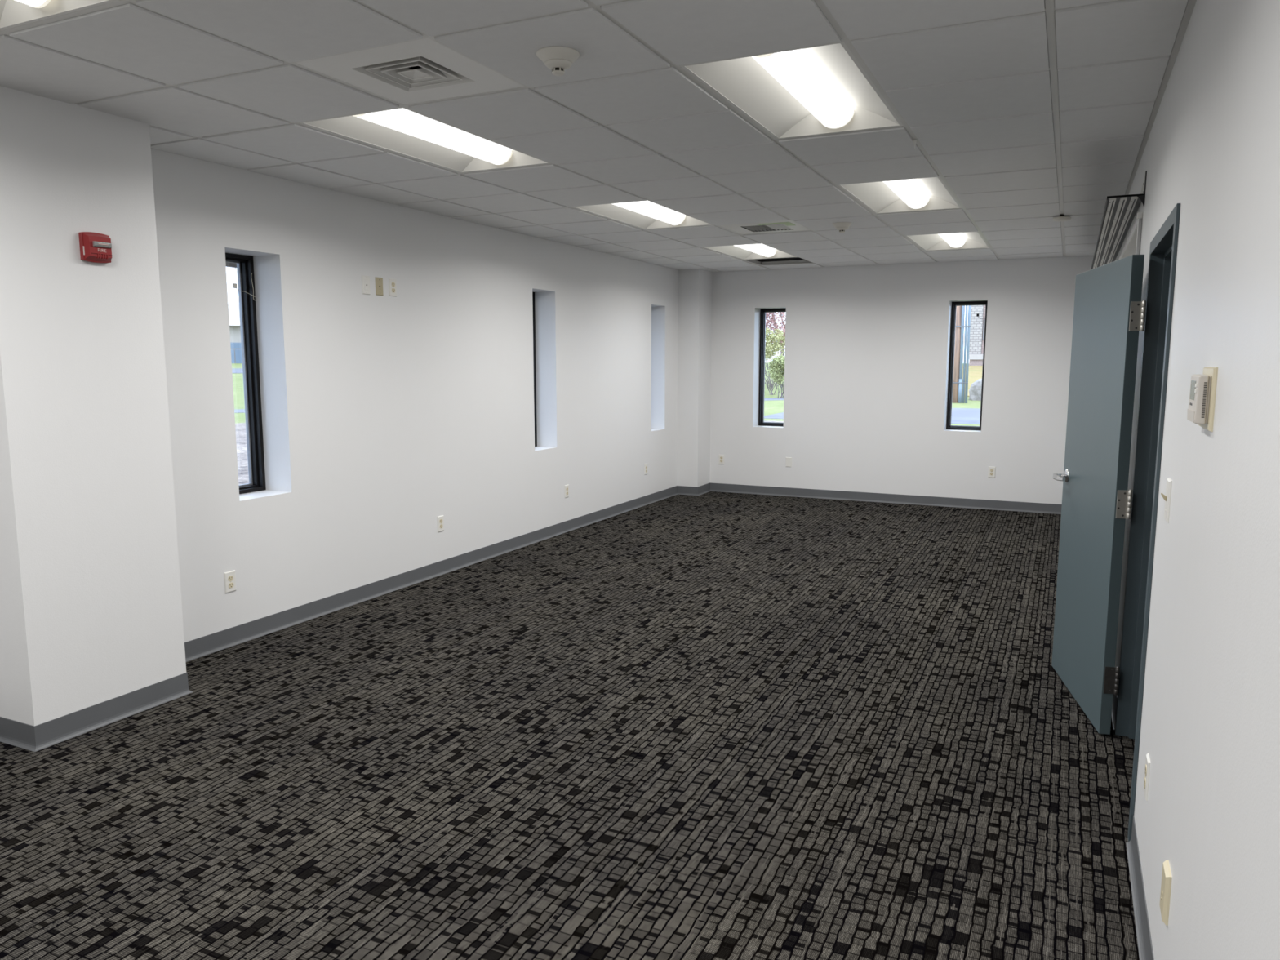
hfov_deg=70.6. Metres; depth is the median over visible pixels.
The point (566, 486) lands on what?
wall outlet
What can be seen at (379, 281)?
jack plate
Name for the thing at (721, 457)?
wall outlet
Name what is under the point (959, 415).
road
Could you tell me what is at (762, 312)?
window
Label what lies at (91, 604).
wall
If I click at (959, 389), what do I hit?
utility pole
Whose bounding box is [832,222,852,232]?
smoke detector
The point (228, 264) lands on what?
roof overhang
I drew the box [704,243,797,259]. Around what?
ceiling light
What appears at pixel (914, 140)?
ceiling hook
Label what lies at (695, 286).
column
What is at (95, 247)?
fire alarm
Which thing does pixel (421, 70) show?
ceiling vent
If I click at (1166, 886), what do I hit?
wall outlet
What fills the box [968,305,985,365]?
building
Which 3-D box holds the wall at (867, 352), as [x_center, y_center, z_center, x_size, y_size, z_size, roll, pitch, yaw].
[2.751,-1.357,10.139,4.562,3.200,0.330,4,8,25]
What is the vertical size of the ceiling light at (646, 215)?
0.114 m
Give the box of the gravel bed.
[235,420,783,484]
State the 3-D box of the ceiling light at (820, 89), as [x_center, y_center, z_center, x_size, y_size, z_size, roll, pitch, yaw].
[0.661,-1.591,3.634,0.598,0.114,1.207,4,8,25]
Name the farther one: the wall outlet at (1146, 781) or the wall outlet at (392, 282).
the wall outlet at (392, 282)
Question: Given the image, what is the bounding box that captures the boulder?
[968,378,982,400]
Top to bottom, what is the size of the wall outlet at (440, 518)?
0.116 m
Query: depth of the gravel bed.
12.51 m
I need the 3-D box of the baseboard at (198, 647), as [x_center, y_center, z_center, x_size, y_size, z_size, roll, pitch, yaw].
[-0.142,0.962,4.416,4.432,0.102,12.950,4,8,25]
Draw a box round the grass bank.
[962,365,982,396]
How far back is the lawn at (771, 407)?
29.59 m
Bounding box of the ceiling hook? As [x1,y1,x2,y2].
[912,138,918,149]
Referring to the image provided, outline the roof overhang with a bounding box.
[226,262,236,267]
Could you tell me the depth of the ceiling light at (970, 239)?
8.28 m
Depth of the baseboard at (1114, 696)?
4.05 m
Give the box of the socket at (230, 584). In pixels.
[228,582,233,587]
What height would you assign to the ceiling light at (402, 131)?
0.114 m
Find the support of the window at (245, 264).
in the wall at (385, 416)
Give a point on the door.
(1108, 315)
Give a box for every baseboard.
[0,482,1154,959]
[710,482,1062,514]
[1111,693,1117,730]
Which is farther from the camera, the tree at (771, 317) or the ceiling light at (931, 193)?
the tree at (771, 317)
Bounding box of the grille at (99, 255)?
[97,253,108,258]
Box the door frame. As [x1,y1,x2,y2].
[1115,203,1180,841]
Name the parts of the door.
lever, handle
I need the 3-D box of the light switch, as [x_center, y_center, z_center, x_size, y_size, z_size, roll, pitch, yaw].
[1.480,0.056,2.551,0.021,0.118,0.075,4,8,25]
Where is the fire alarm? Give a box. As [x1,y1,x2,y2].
[78,231,111,262]
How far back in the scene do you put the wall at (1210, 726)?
1.77 m
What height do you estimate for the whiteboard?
1.186 m
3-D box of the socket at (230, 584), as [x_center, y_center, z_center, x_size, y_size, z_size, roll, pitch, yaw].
[-2.275,0.585,5.031,0.003,0.028,0.034,4,8,25]
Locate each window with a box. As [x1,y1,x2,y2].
[225,253,266,493]
[532,292,537,446]
[758,308,786,426]
[946,301,987,430]
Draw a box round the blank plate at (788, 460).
[785,457,791,466]
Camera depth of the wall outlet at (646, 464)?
9.94 m
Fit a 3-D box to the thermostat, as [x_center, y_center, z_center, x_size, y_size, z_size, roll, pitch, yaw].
[1.200,-0.175,1.935,0.033,0.132,0.166,4,8,25]
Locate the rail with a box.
[1090,170,1146,269]
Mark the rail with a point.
(1120, 211)
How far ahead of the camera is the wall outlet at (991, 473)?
9.64 m
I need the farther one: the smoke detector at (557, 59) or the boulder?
the boulder
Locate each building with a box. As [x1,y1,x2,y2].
[228,304,242,363]
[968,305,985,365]
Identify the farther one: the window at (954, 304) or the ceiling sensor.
the window at (954, 304)
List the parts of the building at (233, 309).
door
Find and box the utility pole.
[951,305,970,403]
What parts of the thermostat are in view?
wall plate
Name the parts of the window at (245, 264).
sash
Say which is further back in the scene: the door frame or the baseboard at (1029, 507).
the baseboard at (1029, 507)
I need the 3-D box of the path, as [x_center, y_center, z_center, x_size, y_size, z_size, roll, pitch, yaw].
[-11.828,-1.583,22.164,42.012,0.370,1.700,-4,8,-26]
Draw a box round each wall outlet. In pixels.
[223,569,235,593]
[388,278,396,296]
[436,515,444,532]
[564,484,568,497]
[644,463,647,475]
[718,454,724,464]
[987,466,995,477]
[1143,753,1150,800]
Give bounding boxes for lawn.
[231,362,966,423]
[951,370,982,426]
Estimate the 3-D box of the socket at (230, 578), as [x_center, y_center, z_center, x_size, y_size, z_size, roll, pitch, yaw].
[-2.275,0.547,5.026,0.003,0.028,0.034,4,8,25]
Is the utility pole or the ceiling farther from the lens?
the utility pole
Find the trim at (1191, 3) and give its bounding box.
[75,0,1196,269]
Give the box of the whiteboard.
[1117,212,1142,260]
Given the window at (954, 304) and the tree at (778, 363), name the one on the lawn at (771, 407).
the tree at (778, 363)
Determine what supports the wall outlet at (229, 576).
attached to the wall at (385, 416)
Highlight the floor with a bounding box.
[0,491,1139,959]
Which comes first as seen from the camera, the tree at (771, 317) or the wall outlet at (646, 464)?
the wall outlet at (646, 464)
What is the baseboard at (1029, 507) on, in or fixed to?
attached to the wall at (867, 352)
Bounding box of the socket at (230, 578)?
[227,575,233,581]
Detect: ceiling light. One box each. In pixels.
[0,0,119,31]
[299,106,550,173]
[572,200,711,229]
[680,41,902,138]
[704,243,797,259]
[839,176,961,213]
[906,231,989,250]
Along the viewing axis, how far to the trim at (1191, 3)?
3.39 m
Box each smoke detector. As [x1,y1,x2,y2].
[536,45,579,75]
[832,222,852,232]
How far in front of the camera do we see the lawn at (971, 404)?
26.08 m
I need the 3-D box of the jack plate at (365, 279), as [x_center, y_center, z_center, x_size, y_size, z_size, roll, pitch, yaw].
[-1.773,-1.263,5.861,0.009,0.118,0.072,4,8,25]
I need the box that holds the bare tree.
[771,311,784,375]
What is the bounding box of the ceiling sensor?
[1052,214,1071,222]
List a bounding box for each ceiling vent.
[296,38,524,104]
[719,220,809,234]
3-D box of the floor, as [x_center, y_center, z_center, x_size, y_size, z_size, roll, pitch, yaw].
[0.715,1.115,4.101,6.926,0.120,13.480,4,8,25]
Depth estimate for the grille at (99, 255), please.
3.80 m
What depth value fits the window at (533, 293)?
8.17 m
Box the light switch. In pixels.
[1160,477,1172,523]
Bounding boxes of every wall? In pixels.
[0,85,186,725]
[151,147,678,642]
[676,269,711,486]
[710,255,1093,504]
[1115,0,1279,959]
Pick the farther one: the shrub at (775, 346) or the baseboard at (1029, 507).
the shrub at (775, 346)
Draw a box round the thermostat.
[1186,366,1217,431]
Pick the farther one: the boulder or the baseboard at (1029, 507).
the boulder
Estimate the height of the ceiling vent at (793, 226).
0.223 m
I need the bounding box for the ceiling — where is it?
[0,0,1188,271]
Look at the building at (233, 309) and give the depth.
68.34 m
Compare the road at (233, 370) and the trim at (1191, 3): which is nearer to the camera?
the trim at (1191, 3)
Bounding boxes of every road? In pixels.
[231,368,242,373]
[764,408,980,424]
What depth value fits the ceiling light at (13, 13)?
2.77 m
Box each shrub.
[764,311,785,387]
[764,327,785,395]
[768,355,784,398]
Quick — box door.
[1051,254,1146,734]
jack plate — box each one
[361,275,370,294]
[375,276,383,295]
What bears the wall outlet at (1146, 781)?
attached to the wall at (1210, 726)
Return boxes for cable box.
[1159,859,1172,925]
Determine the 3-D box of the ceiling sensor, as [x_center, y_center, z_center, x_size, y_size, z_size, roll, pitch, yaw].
[3.049,-1.894,6.537,0.122,0.042,0.122,4,8,25]
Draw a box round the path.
[234,397,783,413]

